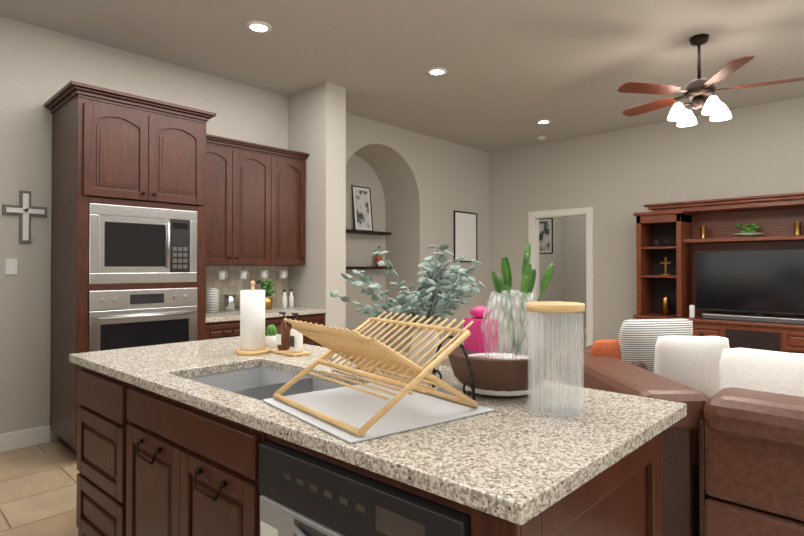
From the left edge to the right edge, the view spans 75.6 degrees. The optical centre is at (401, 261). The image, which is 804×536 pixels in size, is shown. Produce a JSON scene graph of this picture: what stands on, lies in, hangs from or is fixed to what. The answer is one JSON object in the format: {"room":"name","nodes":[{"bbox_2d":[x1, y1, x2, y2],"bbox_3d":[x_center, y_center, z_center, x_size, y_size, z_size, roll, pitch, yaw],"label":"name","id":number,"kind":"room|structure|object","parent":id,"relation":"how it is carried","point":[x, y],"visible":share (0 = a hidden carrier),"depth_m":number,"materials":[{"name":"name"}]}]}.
{"room":"kitchen","nodes":[
{"label":"kitchen","id":0,"kind":"room"},
{"bbox_2d":[0,333,585,535],"bbox_3d":[0.182,1.404,4.461,14.200,0.060,13.200,0,-1,43],"label":"floor","id":1,"kind":"structure","parent":0,"point":[38,490],"depth_m":3.10,"materials":[{"name":"tile"}]},
{"bbox_2d":[44,80,215,455],"bbox_3d":[-2.092,0.092,4.010,0.727,2.555,1.010,0,-1,43],"label":"tall cabinet","id":2,"kind":"object","parent":1,"relation":"on","point":[128,239],"visible":0.67,"depth_m":3.73,"materials":[{"name":"brown wood"}]},
{"bbox_2d":[65,285,197,389],"bbox_3d":[-2.057,0.541,3.973,0.631,0.667,0.756,0,-1,43],"label":"oven","id":3,"kind":"object","parent":2,"relation":"in","point":[125,316],"depth_m":3.75,"materials":[{"name":"grey metal"}]},
{"bbox_2d":[69,203,197,284],"bbox_3d":[-2.030,-0.116,3.954,0.504,0.554,0.756,0,-1,43],"label":"microwave","id":4,"kind":"object","parent":2,"relation":"in","point":[126,243],"depth_m":3.77,"materials":[{"name":"grey metal"}]},
{"bbox_2d":[206,280,324,346],"bbox_3d":[-1.386,0.776,4.794,0.668,1.202,1.216,0,-1,43],"label":"base cabinet","id":5,"kind":"object","parent":1,"relation":"on","point":[225,323],"visible":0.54,"depth_m":4.71,"materials":[{"name":"brown wood"}]},
{"bbox_2d":[72,362,680,535],"bbox_3d":[-0.386,0.913,1.970,2.356,0.876,0.900,0,-1,43],"label":"kitchen island","id":6,"kind":"object","parent":1,"relation":"on","point":[254,428],"depth_m":1.55,"materials":[{"name":"brown wood"}]},
{"bbox_2d":[69,334,686,529],"bbox_3d":[-0.358,0.475,2.022,2.392,0.074,1.043,0,-1,43],"label":"island countertop","id":7,"kind":"structure","parent":6,"relation":"on","point":[505,449],"depth_m":1.41,"materials":[{"name":"beige stone"}]},
{"bbox_2d":[235,280,269,355],"bbox_3d":[-0.719,0.267,2.495,0.160,0.347,0.160,0,-1,43],"label":"paper towel","id":8,"kind":"object","parent":7,"relation":"on","point":[252,302],"depth_m":2.45,"materials":[{"name":"white paper"}]},
{"bbox_2d":[431,242,554,406],"bbox_3d":[0.307,0.182,1.720,0.382,0.503,0.396,0,-1,43],"label":"potted plant","id":9,"kind":"object","parent":7,"relation":"on","point":[492,373],"depth_m":1.65,"materials":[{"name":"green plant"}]},
{"bbox_2d":[526,301,585,417],"bbox_3d":[0.444,0.277,1.499,0.164,0.310,0.164,0,-1,43],"label":"glass canister","id":10,"kind":"object","parent":7,"relation":"on","point":[540,408],"depth_m":1.45,"materials":[{"name":"white"}]},
{"bbox_2d":[556,318,803,535],"bbox_3d":[2.847,0.854,2.590,3.820,0.981,2.839,0,-1,43],"label":"sofa","id":11,"kind":"object","parent":1,"relation":"on","point":[733,452],"visible":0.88,"depth_m":2.31,"materials":[{"name":"leather"}]},
{"bbox_2d":[633,192,803,353],"bbox_3d":[3.787,0.324,5.558,2.370,2.120,0.555,0,-1,43],"label":"entertainment center","id":12,"kind":"object","parent":1,"relation":"on","point":[731,270],"visible":0.62,"depth_m":5.69,"materials":[{"name":"brown wood"}]},
{"bbox_2d":[689,248,803,325],"bbox_3d":[3.758,0.260,5.506,1.230,0.754,0.220,0,-1,43],"label":"tv","id":13,"kind":"object","parent":12,"relation":"on","point":[758,282],"depth_m":5.52,"materials":[{"name":"black plastic"}]},
{"bbox_2d":[0,16,803,441],"bbox_3d":[0.148,-0.192,4.440,14.040,3.130,13.140,0,-1,43],"label":"wall","id":14,"kind":"structure","parent":0,"point":[422,186],"depth_m":6.01,"materials":[{"name":"paint"}]},
{"bbox_2d":[5,259,16,274],"bbox_3d":[-2.832,0.040,3.754,0.010,0.115,0.070,0,-1,43],"label":"switch plate","id":15,"kind":"object","parent":14,"relation":"attached to","point":[10,266],"visible":1,"depth_m":3.75,"materials":[{"name":"white plastic"}]},
{"bbox_2d":[2,190,46,242],"bbox_3d":[-2.769,-0.325,3.809,0.030,0.385,0.270,0,-1,43],"label":"art","id":16,"kind":"object","parent":14,"relation":"attached to","point":[24,210],"visible":1,"depth_m":3.79,"materials":[{"name":"white"}]},
{"bbox_2d":[206,266,287,309],"bbox_3d":[-1.625,0.254,5.026,0.009,0.421,1.215,0,-1,43],"label":"backsplash","id":17,"kind":"structure","parent":14,"relation":"attached to","point":[232,283],"depth_m":5.08,"materials":[{"name":"beige tile"}]},
{"bbox_2d":[206,134,309,279],"bbox_3d":[-1.481,-0.459,4.915,0.382,1.257,1.240,0,-1,43],"label":"upper cabinet","id":18,"kind":"object","parent":14,"relation":"attached to","point":[255,204],"visible":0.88,"depth_m":4.80,"materials":[{"name":"brown wood"}]},
{"bbox_2d":[0,207,592,452],"bbox_3d":[0.148,0.293,4.435,13.800,2.160,12.900,0,-1,43],"label":"baseboard","id":19,"kind":"structure","parent":14,"relation":"attached to","point":[10,441],"depth_m":7.09,"materials":[{"name":"white"}]},
{"bbox_2d":[346,229,390,268],"bbox_3d":[-0.546,-0.151,6.990,0.200,0.515,0.950,0,-1,43],"label":"shelf niche","id":20,"kind":"object","parent":14,"relation":"attached to","point":[368,233],"visible":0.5,"depth_m":6.98,"materials":[{"name":"black wood"}]},
{"bbox_2d":[351,185,372,230],"bbox_3d":[-0.541,-0.717,7.095,0.079,0.618,0.340,0,-1,43],"label":"framed picture","id":21,"kind":"object","parent":20,"relation":"on","point":[362,208],"visible":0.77,"depth_m":7.09,"materials":[{"name":"black"}]},
{"bbox_2d":[375,246,382,265],"bbox_3d":[-0.312,-0.070,7.226,0.114,0.286,0.115,0,-1,43],"label":"figurine","id":22,"kind":"object","parent":20,"relation":"on","point":[378,258],"visible":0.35,"depth_m":7.19,"materials":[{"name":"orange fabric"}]},
{"bbox_2d":[454,210,476,261],"bbox_3d":[0.954,-0.361,7.747,0.020,0.750,0.570,0,-1,43],"label":"framed picture","id":23,"kind":"object","parent":14,"relation":"attached to","point":[465,234],"visible":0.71,"depth_m":7.74,"materials":[{"name":"black"}]},
{"bbox_2d":[539,218,552,253],"bbox_3d":[2.444,-0.435,8.931,0.340,0.620,0.020,0,-1,43],"label":"framed picture","id":24,"kind":"object","parent":14,"relation":"attached to","point":[545,235],"visible":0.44,"depth_m":8.90,"materials":[{"name":"black"}]},
{"bbox_2d":[0,0,803,152],"bbox_3d":[0.182,-1.806,4.491,14.200,0.100,13.200,0,-1,43],"label":"ceiling","id":25,"kind":"structure","parent":0,"point":[517,70],"depth_m":4.32,"materials":[{"name":"paint"}]},
{"bbox_2d":[245,21,271,32],"bbox_3d":[-1.075,-1.756,3.890,0.196,0.012,0.196,0,-1,43],"label":"recessed light","id":26,"kind":"object","parent":25,"relation":"in","point":[258,26],"visible":1,"depth_m":3.87,"materials":[{"name":"white"}]},
{"bbox_2d":[426,67,446,75],"bbox_3d":[0.323,-1.747,4.784,0.196,0.012,0.196,0,-1,43],"label":"recessed light","id":27,"kind":"object","parent":25,"relation":"in","point":[437,71],"visible":0.98,"depth_m":4.77,"materials":[{"name":"white"}]},
{"bbox_2d":[537,136,545,139],"bbox_3d":[1.947,-1.714,7.226,0.120,0.035,0.120,0,-1,43],"label":"smoke detector","id":28,"kind":"object","parent":25,"relation":"attached to","point":[541,137],"visible":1,"depth_m":7.19,"materials":[{"name":"white plastic"}]},
{"bbox_2d":[536,119,551,123],"bbox_3d":[1.763,-1.732,6.450,0.196,0.012,0.196,0,-1,43],"label":"recessed light","id":29,"kind":"object","parent":25,"relation":"in","point":[545,121],"visible":1,"depth_m":6.42,"materials":[{"name":"white"}]},
{"bbox_2d":[617,34,803,116],"bbox_3d":[2.374,-1.480,4.112,1.321,0.560,1.271,0,-1,43],"label":"ceiling fan","id":30,"kind":"object","parent":25,"relation":"hanging from","point":[698,90],"visible":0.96,"depth_m":4.01,"materials":[{"name":"brown wood"}]},
{"bbox_2d":[668,95,731,126],"bbox_3d":[2.337,-1.181,4.069,0.390,0.133,0.387,0,-1,43],"label":"shades","id":31,"kind":"object","parent":30,"relation":"attached to","point":[715,108],"visible":0.96,"depth_m":4.02,"materials":[{"name":"white glass"}]}
]}

